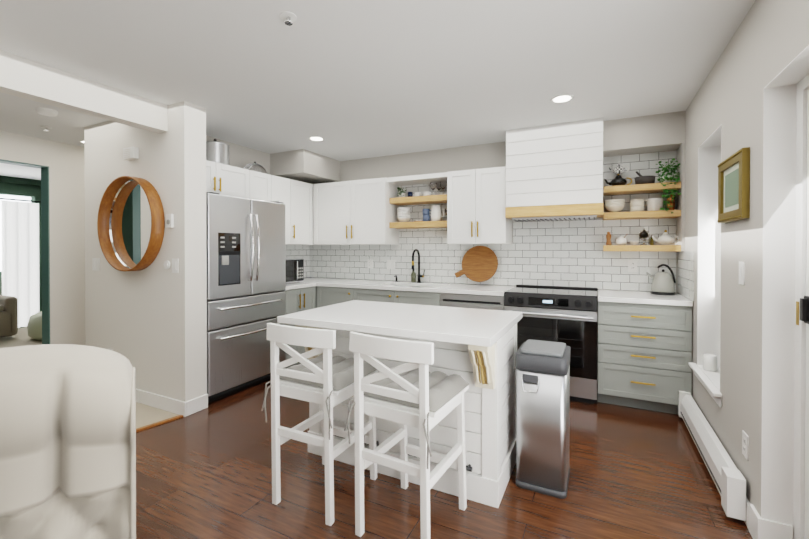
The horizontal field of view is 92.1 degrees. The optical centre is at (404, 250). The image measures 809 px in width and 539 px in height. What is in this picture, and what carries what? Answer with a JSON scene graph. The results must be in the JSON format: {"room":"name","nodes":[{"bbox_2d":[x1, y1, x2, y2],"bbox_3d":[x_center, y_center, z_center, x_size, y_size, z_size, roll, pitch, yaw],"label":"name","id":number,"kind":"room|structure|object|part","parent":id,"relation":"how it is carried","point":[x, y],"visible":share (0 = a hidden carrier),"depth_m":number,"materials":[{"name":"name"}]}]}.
{"room":"kitchen","nodes":[
{"label":"kitchen","id":0,"kind":"room"},
{"bbox_2d":[0,175,41,327],"bbox_3d":[-6.860,0.047,5.521,0.210,2.480,4.080,0,0,26],"label":"wall","id":1,"kind":"structure","parent":0,"point":[17,186],"depth_m":6.47,"materials":[{"name":"green"}]},
{"bbox_2d":[0,194,30,270],"bbox_3d":[-6.606,-0.294,6.286,0.020,1.250,0.900,0,0,26],"label":"room window","id":2,"kind":"structure","parent":1,"relation":"in","point":[15,197],"depth_m":6.35,"materials":[{"name":"white"}]},
{"bbox_2d":[0,198,38,327],"bbox_3d":[-6.278,0.226,6.377,0.080,2.050,0.450,0,0,26],"label":"curtain","id":3,"kind":"object","parent":1,"relation":"hanging from","point":[20,251],"depth_m":6.41,"materials":[{"name":"white fabric"}]},
{"bbox_2d":[16,199,40,201],"bbox_3d":[-6.374,-0.828,6.166,0.044,0.044,1.464,0,0,26],"label":"curtain rod","id":4,"kind":"object","parent":1,"relation":"hanging from","point":[16,199],"depth_m":6.45,"materials":[{"name":"white metal"}]},
{"bbox_2d":[0,131,85,344],"bbox_3d":[-3.544,0.051,4.855,0.140,2.480,8.640,0,0,26],"label":"wall","id":5,"kind":"structure","parent":0,"point":[65,162],"depth_m":4.29,"materials":[{"name":"white paint"}]},
{"bbox_2d":[0,159,49,343],"bbox_3d":[-4.109,0.199,3.729,0.151,2.200,1.080,0,0,26],"label":"door frame","id":6,"kind":"structure","parent":5,"relation":"attached to","point":[45,237],"depth_m":4.19,"materials":[{"name":"teal wood"}]},
{"bbox_2d":[0,327,183,431],"bbox_3d":[-4.054,1.308,5.195,6.052,0.061,8.500,0,0,26],"label":"floor","id":7,"kind":"structure","parent":0,"point":[147,416],"depth_m":3.16,"materials":[{"name":"beige"}]},
{"bbox_2d":[0,295,17,336],"bbox_3d":[-6.189,0.787,5.494,0.760,0.900,0.880,0,0,26],"label":"chair","id":8,"kind":"object","parent":7,"relation":"on","point":[8,315],"visible":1,"depth_m":5.63,"materials":[{"name":"brown fabric"}]},
{"bbox_2d":[27,311,41,340],"bbox_3d":[-5.152,1.081,5.851,0.740,0.390,0.740,0,0,26],"label":"ottoman","id":9,"kind":"object","parent":7,"relation":"on","point":[34,327],"visible":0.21,"depth_m":5.51,"materials":[{"name":"green"}]},
{"bbox_2d":[84,101,206,401],"bbox_3d":[-2.350,0.061,3.484,1.480,2.480,0.190,0,0,26],"label":"wall","id":10,"kind":"structure","parent":0,"point":[149,322],"depth_m":3.22,"materials":[{"name":"white paint"}]},
{"bbox_2d":[92,258,99,270],"bbox_3d":[-2.878,0.124,3.636,0.115,0.115,0.009,0,0,26],"label":"outlet","id":11,"kind":"object","parent":10,"relation":"attached to","point":[96,264],"depth_m":3.63,"materials":[{"name":"white paint"}]},
{"bbox_2d":[97,176,164,270],"bbox_3d":[-2.334,-0.228,3.312,0.800,0.800,0.100,0,0,26],"label":"wood-framed mirror","id":12,"kind":"object","parent":10,"relation":"attached to","point":[130,223],"visible":1,"depth_m":3.37,"materials":[{"name":"brown wood"}]},
{"bbox_2d":[123,146,138,159],"bbox_3d":[-2.346,-0.836,3.344,0.145,0.095,0.047,0,0,26],"label":"box","id":13,"kind":"object","parent":10,"relation":"attached to","point":[130,153],"visible":1,"depth_m":3.32,"materials":[{"name":"white paint"}]},
{"bbox_2d":[136,389,188,416],"bbox_3d":[-2.387,1.244,3.399,1.495,0.115,0.020,0,0,26],"label":"baseboard","id":14,"kind":"structure","parent":10,"relation":"attached to","point":[186,408],"depth_m":3.18,"materials":[{"name":"white wood"}]},
{"bbox_2d":[164,261,168,268],"bbox_3d":[-1.925,0.113,3.158,0.070,0.070,0.018,0,0,26],"label":"outlet","id":15,"kind":"object","parent":10,"relation":"attached to","point":[166,264],"depth_m":3.15,"materials":[{"name":"white paint"}]},
{"bbox_2d":[166,214,173,227],"bbox_3d":[-1.887,-0.242,3.132,0.070,0.110,0.026,0,0,26],"label":"wall thermostat","id":16,"kind":"object","parent":10,"relation":"attached to","point":[169,220],"visible":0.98,"depth_m":3.12,"materials":[{"name":"white paint"}]},
{"bbox_2d":[169,258,178,272],"bbox_3d":[-1.835,0.119,3.117,0.075,0.115,0.009,0,0,26],"label":"outlet","id":17,"kind":"object","parent":10,"relation":"attached to","point":[175,262],"depth_m":3.11,"materials":[{"name":"white paint"}]},
{"bbox_2d":[206,136,269,173],"bbox_3d":[-1.853,0.053,4.518,0.140,2.480,2.103,0,0,26],"label":"wall","id":18,"kind":"structure","parent":0,"point":[240,156],"depth_m":4.43,"materials":[{"name":"grey paint"}]},
{"bbox_2d":[206,160,221,194],"bbox_3d":[-2.007,-0.686,3.646,0.350,0.310,0.403,0,0,26],"label":"upper cabinet","id":19,"kind":"object","parent":18,"relation":"attached to","point":[213,170],"depth_m":3.66,"materials":[{"name":"white wood"}]},
{"bbox_2d":[222,164,257,199],"bbox_3d":[-1.854,-0.688,3.953,0.350,0.310,0.516,0,0,26],"label":"upper cabinet","id":20,"kind":"object","parent":18,"relation":"attached to","point":[236,181],"depth_m":3.95,"materials":[{"name":"white wood"}]},
{"bbox_2d":[206,139,229,164],"bbox_3d":[-1.874,-0.976,3.861,0.260,0.266,0.326,0,0,26],"label":"pot","id":21,"kind":"object","parent":20,"relation":"on","point":[217,151],"visible":0.56,"depth_m":3.76,"materials":[{"name":"silver metal"}]},
{"bbox_2d":[258,172,273,201],"bbox_3d":[-1.711,-0.690,4.241,0.350,0.310,0.358,0,0,26],"label":"upper cabinet","id":22,"kind":"object","parent":18,"relation":"attached to","point":[265,182],"depth_m":4.25,"materials":[{"name":"white wood"}]},
{"bbox_2d":[244,162,265,173],"bbox_3d":[-1.674,-0.922,4.331,0.258,0.152,0.495,0,0,26],"label":"tray","id":23,"kind":"object","parent":22,"relation":"on","point":[255,166],"visible":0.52,"depth_m":4.28,"materials":[{"name":"silver metal"}]},
{"bbox_2d":[274,176,289,243],"bbox_3d":[-1.551,-0.462,4.563,0.350,0.770,0.358,0,0,26],"label":"upper cabinet","id":24,"kind":"object","parent":18,"relation":"attached to","point":[281,185],"depth_m":4.52,"materials":[{"name":"white wood"}]},
{"bbox_2d":[286,245,309,277],"bbox_3d":[-1.583,0.141,4.896,0.008,0.460,1.110,0,0,26],"label":"tile backsplash","id":25,"kind":"structure","parent":18,"relation":"attached to","point":[292,251],"depth_m":5.29,"materials":[{"name":"white tile"}]},
{"bbox_2d":[290,179,313,243],"bbox_3d":[-1.373,-0.464,4.844,0.418,0.770,0.420,0,0,26],"label":"upper cabinet","id":26,"kind":"object","parent":18,"relation":"attached to","point":[301,193],"depth_m":4.77,"materials":[{"name":"white wood"}]},
{"bbox_2d":[270,149,339,183],"bbox_3d":[-1.248,-1.055,4.980,0.525,0.270,0.723,0,0,26],"label":"wall","id":27,"kind":"structure","parent":0,"point":[305,166],"depth_m":4.73,"materials":[{"name":"grey paint"}]},
{"bbox_2d":[0,0,754,179],"bbox_3d":[-2.837,-1.229,3.399,10.016,0.100,10.800,0,0,26],"label":"ceiling","id":28,"kind":"structure","parent":0,"point":[346,80],"depth_m":2.42,"materials":[{"name":"white paint"}]},
{"bbox_2d":[36,107,57,116],"bbox_3d":[-2.991,-1.160,3.264,0.136,0.036,0.136,0,0,26],"label":"smoke detector","id":29,"kind":"object","parent":28,"relation":"attached to","point":[46,112],"visible":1,"depth_m":3.23,"materials":[{"name":"white paint"}]},
{"bbox_2d":[0,50,167,132],"bbox_3d":[-2.200,-1.069,2.721,0.120,0.210,1.030,0,0,26],"label":"beam","id":30,"kind":"structure","parent":28,"relation":"attached to","point":[22,77],"depth_m":2.62,"materials":[{"name":"white paint"}]},
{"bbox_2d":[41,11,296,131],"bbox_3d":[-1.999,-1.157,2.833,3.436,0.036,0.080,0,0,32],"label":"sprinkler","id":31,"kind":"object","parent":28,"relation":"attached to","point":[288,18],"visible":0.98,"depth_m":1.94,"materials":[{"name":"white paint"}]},
{"bbox_2d":[308,136,324,140],"bbox_3d":[-0.927,-1.181,4.114,0.169,0.004,0.169,0,0,20],"label":"recessed light","id":32,"kind":"object","parent":28,"relation":"in","point":[315,138],"depth_m":4.11,"materials":[{"name":"white paint"}]},
{"bbox_2d":[550,95,573,102],"bbox_3d":[1.218,-1.174,3.014,0.169,0.004,0.169,0,0,17],"label":"recessed light","id":33,"kind":"object","parent":28,"relation":"in","point":[563,98],"depth_m":3.01,"materials":[{"name":"white paint"}]},
{"bbox_2d":[136,363,752,538],"bbox_3d":[-1.051,1.348,1.040,4.601,0.060,7.933,0,0,26],"label":"floor","id":34,"kind":"structure","parent":0,"point":[635,473],"depth_m":2.12,"materials":[{"name":"brown wood"}]},
{"bbox_2d":[0,344,135,538],"bbox_3d":[-1.546,0.812,0.417,2.067,1.020,1.230,0,0,-34],"label":"armchair","id":35,"kind":"object","parent":34,"relation":"on","point":[67,441],"visible":1,"depth_m":1.15,"materials":[{"name":"beige fabric"}]},
{"bbox_2d":[206,192,285,402],"bbox_3d":[-1.703,0.398,3.805,0.724,1.800,0.909,0,0,26],"label":"fridge","id":36,"kind":"object","parent":34,"relation":"on","point":[246,267],"visible":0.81,"depth_m":3.57,"materials":[{"name":"grey metal"}]},
{"bbox_2d":[283,285,318,368],"bbox_3d":[-1.401,0.853,4.495,0.688,0.879,0.545,0,0,26],"label":"base cabinet","id":37,"kind":"object","parent":34,"relation":"on","point":[306,297],"depth_m":4.36,"materials":[{"name":"grey wood"}]},
{"bbox_2d":[286,281,314,288],"bbox_3d":[-1.432,0.394,4.488,0.635,0.040,0.511,0,0,26],"label":"countertop","id":38,"kind":"structure","parent":37,"relation":"on","point":[293,285],"depth_m":4.45,"materials":[{"name":"white stone"}]},
{"bbox_2d":[286,258,303,282],"bbox_3d":[-1.471,0.232,4.528,0.415,0.282,0.480,0,0,26],"label":"countertop microwave","id":39,"kind":"object","parent":38,"relation":"on","point":[294,269],"visible":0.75,"depth_m":4.52,"materials":[{"name":"silver metal"}]},
{"bbox_2d":[261,323,378,525],"bbox_3d":[-0.429,0.842,2.119,0.447,0.938,0.484,0,0,26],"label":"bar stool","id":40,"kind":"object","parent":34,"relation":"on","point":[325,380],"visible":0.92,"depth_m":1.97,"materials":[{"name":"white paint"}]},
{"bbox_2d":[261,354,376,439],"bbox_3d":[-0.429,0.751,2.119,0.447,0.259,0.484,0,0,26],"label":"cushion","id":41,"kind":"object","parent":40,"relation":"on","point":[330,392],"depth_m":1.99,"materials":[{"name":"grey fabric"}]},
{"bbox_2d":[319,285,358,306],"bbox_3d":[-0.660,0.852,4.717,0.591,0.879,0.687,0,0,26],"label":"base cabinet","id":42,"kind":"object","parent":34,"relation":"on","point":[328,294],"depth_m":4.47,"materials":[{"name":"grey wood"}]},
{"bbox_2d":[359,289,438,305],"bbox_3d":[0.003,0.854,4.424,1.089,0.879,0.622,0,0,26],"label":"base cabinet","id":43,"kind":"object","parent":34,"relation":"on","point":[378,295],"depth_m":4.11,"materials":[{"name":"grey wood"}]},
{"bbox_2d":[303,277,514,296],"bbox_3d":[-0.201,0.394,4.515,2.815,0.040,0.634,0,0,26],"label":"countertop","id":44,"kind":"structure","parent":43,"relation":"on","point":[403,286],"depth_m":4.13,"materials":[{"name":"white stone"}]},
{"bbox_2d":[411,269,415,282],"bbox_3d":[0.105,0.281,4.604,0.058,0.180,0.064,0,0,26],"label":"soap bottle","id":45,"kind":"object","parent":44,"relation":"on","point":[413,276],"visible":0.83,"depth_m":4.58,"materials":[{"name":"clear glass"}]},
{"bbox_2d":[412,249,424,280],"bbox_3d":[0.160,0.175,4.519,0.107,0.397,0.212,0,0,26],"label":"faucet","id":46,"kind":"object","parent":44,"relation":"on","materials":[{"name":"black metal"}]},
{"bbox_2d":[455,246,497,281],"bbox_3d":[0.787,0.140,4.285,0.475,0.396,0.105,0,0,26],"label":"round cutting board","id":47,"kind":"object","parent":44,"relation":"on","point":[479,263],"visible":1,"depth_m":4.26,"materials":[{"name":"brown wood"}]},
{"bbox_2d":[277,300,522,507],"bbox_3d":[-0.002,0.848,2.406,1.279,0.920,0.820,0,0,26],"label":"kitchen island","id":48,"kind":"object","parent":34,"relation":"on","point":[475,349],"visible":0.62,"depth_m":2.13,"materials":[{"name":"white wood"}]},
{"bbox_2d":[277,300,522,346],"bbox_3d":[-0.002,0.408,2.403,1.279,0.040,0.820,0,0,26],"label":"island countertop","id":49,"kind":"structure","parent":48,"relation":"on","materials":[{"name":"white stone"}]},
{"bbox_3d":[-0.079,1.134,2.253,0.969,0.024,0.043,0,0,26],"label":"island foot rail","id":50,"kind":"part","parent":48,"relation":"part of","materials":[{"name":"white wood"}]},
{"bbox_2d":[344,332,468,538],"bbox_3d":[0.037,0.844,1.880,0.447,0.938,0.484,0,0,30],"label":"bar stool","id":51,"kind":"object","parent":34,"relation":"on","point":[423,399],"visible":1,"depth_m":1.75,"materials":[{"name":"white paint"}]},
{"bbox_2d":[344,368,468,468],"bbox_3d":[0.037,0.752,1.879,0.447,0.259,0.484,0,0,30],"label":"cushion","id":52,"kind":"object","parent":51,"relation":"on","point":[446,393],"depth_m":1.77,"materials":[{"name":"grey fabric"}]},
{"bbox_2d":[439,293,503,310],"bbox_3d":[0.748,0.856,4.053,0.693,0.879,0.622,0,0,26],"label":"base cabinet","id":53,"kind":"object","parent":34,"relation":"on","point":[463,300],"depth_m":3.76,"materials":[{"name":"grey wood"}]},
{"bbox_2d":[440,293,503,309],"bbox_3d":[0.771,0.857,4.031,0.631,0.877,0.607,0,0,26],"label":"dishwasher","id":54,"kind":"object","parent":53,"relation":"in","point":[491,301],"depth_m":3.74,"materials":[{"name":"grey metal"}]},
{"bbox_2d":[516,339,570,498],"bbox_3d":[0.801,0.929,2.247,0.268,0.760,0.339,0,0,26],"label":"steel trash can","id":55,"kind":"object","parent":34,"relation":"on","point":[542,412],"visible":1,"depth_m":2.11,"materials":[{"name":"grey metal"}]},
{"bbox_2d":[504,285,597,403],"bbox_3d":[1.392,0.830,3.686,0.772,0.937,0.689,0,0,26],"label":"range","id":56,"kind":"object","parent":34,"relation":"on","point":[566,315],"visible":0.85,"depth_m":3.36,"materials":[{"name":"grey metal"}]},
{"bbox_2d":[597,293,691,414],"bbox_3d":[2.049,0.861,3.407,0.649,0.879,0.620,0,0,26],"label":"base cabinet","id":57,"kind":"object","parent":34,"relation":"on","point":[644,349],"depth_m":3.13,"materials":[{"name":"grey wood"}]},
{"bbox_2d":[599,290,692,308],"bbox_3d":[2.047,0.401,3.397,0.647,0.040,0.634,0,0,26],"label":"countertop","id":58,"kind":"structure","parent":57,"relation":"on","point":[624,297],"depth_m":3.21,"materials":[{"name":"white stone"}]},
{"bbox_2d":[646,264,675,294],"bbox_3d":[2.257,0.247,3.437,0.224,0.266,0.176,0,0,26],"label":"kettle","id":59,"kind":"object","parent":58,"relation":"on","point":[663,282],"visible":1,"depth_m":3.38,"materials":[{"name":"white metal"}]},
{"bbox_2d":[340,141,677,363],"bbox_3d":[0.640,0.053,4.531,4.591,2.480,0.140,0,0,26],"label":"wall","id":60,"kind":"structure","parent":0,"point":[489,155],"depth_m":4.61,"materials":[{"name":"grey paint"}]},
{"bbox_2d":[314,180,353,243],"bbox_3d":[-0.822,-0.465,4.942,0.632,0.770,0.413,0,0,26],"label":"upper cabinet","id":61,"kind":"object","parent":60,"relation":"attached to","point":[333,201],"depth_m":4.81,"materials":[{"name":"white wood"}]},
{"bbox_2d":[354,177,401,243],"bbox_3d":[-0.385,-0.464,4.760,0.544,0.770,0.350,0,0,26],"label":"upper cabinet","id":62,"kind":"object","parent":60,"relation":"attached to","point":[359,212],"depth_m":4.59,"materials":[{"name":"white wood"}]},
{"bbox_2d":[389,181,446,228],"bbox_3d":[0.214,-0.529,4.510,0.747,0.520,0.251,0,0,26],"label":"floating shelves","id":63,"kind":"object","parent":60,"relation":"attached to","point":[404,214],"visible":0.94,"depth_m":4.44,"materials":[{"name":"brown wood"}]},
{"bbox_3d":[-0.038,-0.667,4.605,0.120,0.176,0.125,0,0,26],"label":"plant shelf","id":64,"kind":"part","parent":63,"relation":"part of","materials":[{"name":"white ceramic"}]},
{"bbox_2d":[446,166,512,243],"bbox_3d":[0.807,-0.460,4.167,0.618,0.770,0.350,0,0,26],"label":"upper cabinet","id":65,"kind":"object","parent":60,"relation":"attached to","point":[476,198],"depth_m":4.00,"materials":[{"name":"white wood"}]},
{"bbox_2d":[310,150,676,291],"bbox_3d":[0.580,-0.271,4.476,4.251,1.290,0.008,0,0,26],"label":"tile backsplash","id":66,"kind":"structure","parent":60,"relation":"attached to","point":[569,253],"depth_m":4.04,"materials":[{"name":"white tile"}]},
{"bbox_2d":[368,259,372,267],"bbox_3d":[-0.439,0.165,4.975,0.075,0.115,0.009,0,0,26],"label":"outlet","id":67,"kind":"object","parent":66,"relation":"attached to","point":[370,261],"depth_m":4.97,"materials":[{"name":"white paint"}]},
{"bbox_2d":[387,260,394,268],"bbox_3d":[-0.165,0.166,4.840,0.115,0.115,0.009,0,0,26],"label":"outlet","id":68,"kind":"object","parent":66,"relation":"attached to","point":[390,263],"depth_m":4.84,"materials":[{"name":"white paint"}]},
{"bbox_2d":[628,260,636,271],"bbox_3d":[2.156,0.140,3.685,0.075,0.115,0.009,0,0,26],"label":"outlet","id":69,"kind":"object","parent":66,"relation":"attached to","point":[632,265],"depth_m":3.68,"materials":[{"name":"white paint"}]},
{"bbox_2d":[505,118,603,221],"bbox_3d":[1.460,-0.740,3.807,0.858,0.880,0.397,0,0,26],"label":"range hood","id":70,"kind":"object","parent":60,"relation":"attached to","point":[554,172],"visible":1,"depth_m":3.62,"materials":[{"name":"white wood"}]},
{"bbox_2d":[603,158,680,251],"bbox_3d":[2.143,-0.413,3.543,0.599,0.833,0.266,0,0,26],"label":"floating shelves","id":71,"kind":"object","parent":60,"relation":"attached to","point":[642,184],"visible":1,"depth_m":3.48,"materials":[{"name":"brown wood"}]},
{"bbox_3d":[2.321,-0.120,3.470,0.207,0.134,0.126,0,0,26],"label":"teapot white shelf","id":72,"kind":"part","parent":71,"relation":"part of","materials":[{"name":"white ceramic"}]},
{"bbox_3d":[2.314,-0.558,3.424,0.187,0.485,0.206,0,0,26],"label":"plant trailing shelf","id":73,"kind":"part","parent":71,"relation":"part of","materials":[{"name":"green plant"}]},
{"bbox_2d":[603,111,685,250],"bbox_3d":[2.145,-0.590,3.540,0.616,1.180,0.285,0,0,26],"label":"wall","id":74,"kind":"structure","parent":0,"point":[663,132],"depth_m":3.40,"materials":[{"name":"grey paint"}]},
{"bbox_2d":[685,0,808,525],"bbox_3d":[0.864,0.084,0.051,0.200,2.480,7.683,0,0,26],"label":"wall","id":75,"kind":"structure","parent":0,"point":[768,43],"depth_m":1.97,"materials":[{"name":"grey paint"}]},
{"bbox_2d":[674,251,693,300],"bbox_3d":[2.331,0.192,3.234,0.008,0.380,0.602,0,0,26],"label":"tile backsplash","id":76,"kind":"structure","parent":75,"relation":"attached to","point":[685,259],"depth_m":3.21,"materials":[{"name":"white tile"}]},
{"bbox_2d":[688,362,721,406],"bbox_3d":[2.049,0.876,2.570,0.174,0.082,0.700,0,0,26],"label":"window sill","id":77,"kind":"structure","parent":75,"relation":"attached to","point":[709,381],"depth_m":2.54,"materials":[{"name":"white"}]},
{"bbox_2d":[703,354,716,371],"bbox_3d":[2.136,0.780,2.727,0.080,0.105,0.080,0,0,26],"label":"cup","id":78,"kind":"object","parent":77,"relation":"on","point":[709,362],"visible":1,"depth_m":2.70,"materials":[{"name":"white ceramic"}]},
{"bbox_2d":[678,391,745,520],"bbox_3d":[1.883,1.185,2.454,0.072,0.195,1.300,0,0,26],"label":"baseboard heater","id":79,"kind":"object","parent":75,"relation":"attached to","point":[728,478],"visible":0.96,"depth_m":2.15,"materials":[{"name":"white paint"}]},
{"bbox_2d":[717,147,749,222],"bbox_3d":[1.736,-0.330,2.069,0.037,0.340,0.420,0,0,26],"label":"picture","id":80,"kind":"object","parent":75,"relation":"attached to","point":[734,187],"visible":1,"depth_m":2.01,"materials":[{"name":"brown metal"}]},
{"bbox_2d":[739,261,744,284],"bbox_3d":[1.700,0.111,1.968,0.009,0.115,0.075,0,0,26],"label":"light switch","id":81,"kind":"object","parent":75,"relation":"attached to","point":[742,273],"visible":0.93,"depth_m":1.95,"materials":[{"name":"white paint"}]},
{"bbox_2d":[742,430,748,460],"bbox_3d":[1.669,0.952,1.911,0.009,0.115,0.075,0,0,26],"label":"outlet","id":82,"kind":"object","parent":75,"relation":"attached to","point":[745,444],"visible":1,"depth_m":1.90,"materials":[{"name":"white paint"}]},
{"bbox_2d":[744,497,749,529],"bbox_3d":[1.915,1.251,2.416,0.015,0.115,1.320,0,0,26],"label":"baseboard","id":83,"kind":"structure","parent":75,"relation":"attached to","point":[747,501],"depth_m":1.84,"materials":[{"name":"white wood"}]},
{"bbox_2d":[697,45,808,538],"bbox_3d":[1.310,0.288,1.024,0.166,2.060,4.020,0,0,26],"label":"trim","id":84,"kind":"structure","parent":75,"relation":"attached to","point":[778,299],"depth_m":1.71,"materials":[{"name":"white paint"}]},
{"bbox_2d":[793,74,808,538],"bbox_3d":[1.092,0.307,0.428,0.096,2.030,2.760,0,0,26],"label":"door","id":85,"kind":"structure","parent":75,"relation":"in","point":[801,455],"depth_m":1.62,"materials":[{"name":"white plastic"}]}
]}

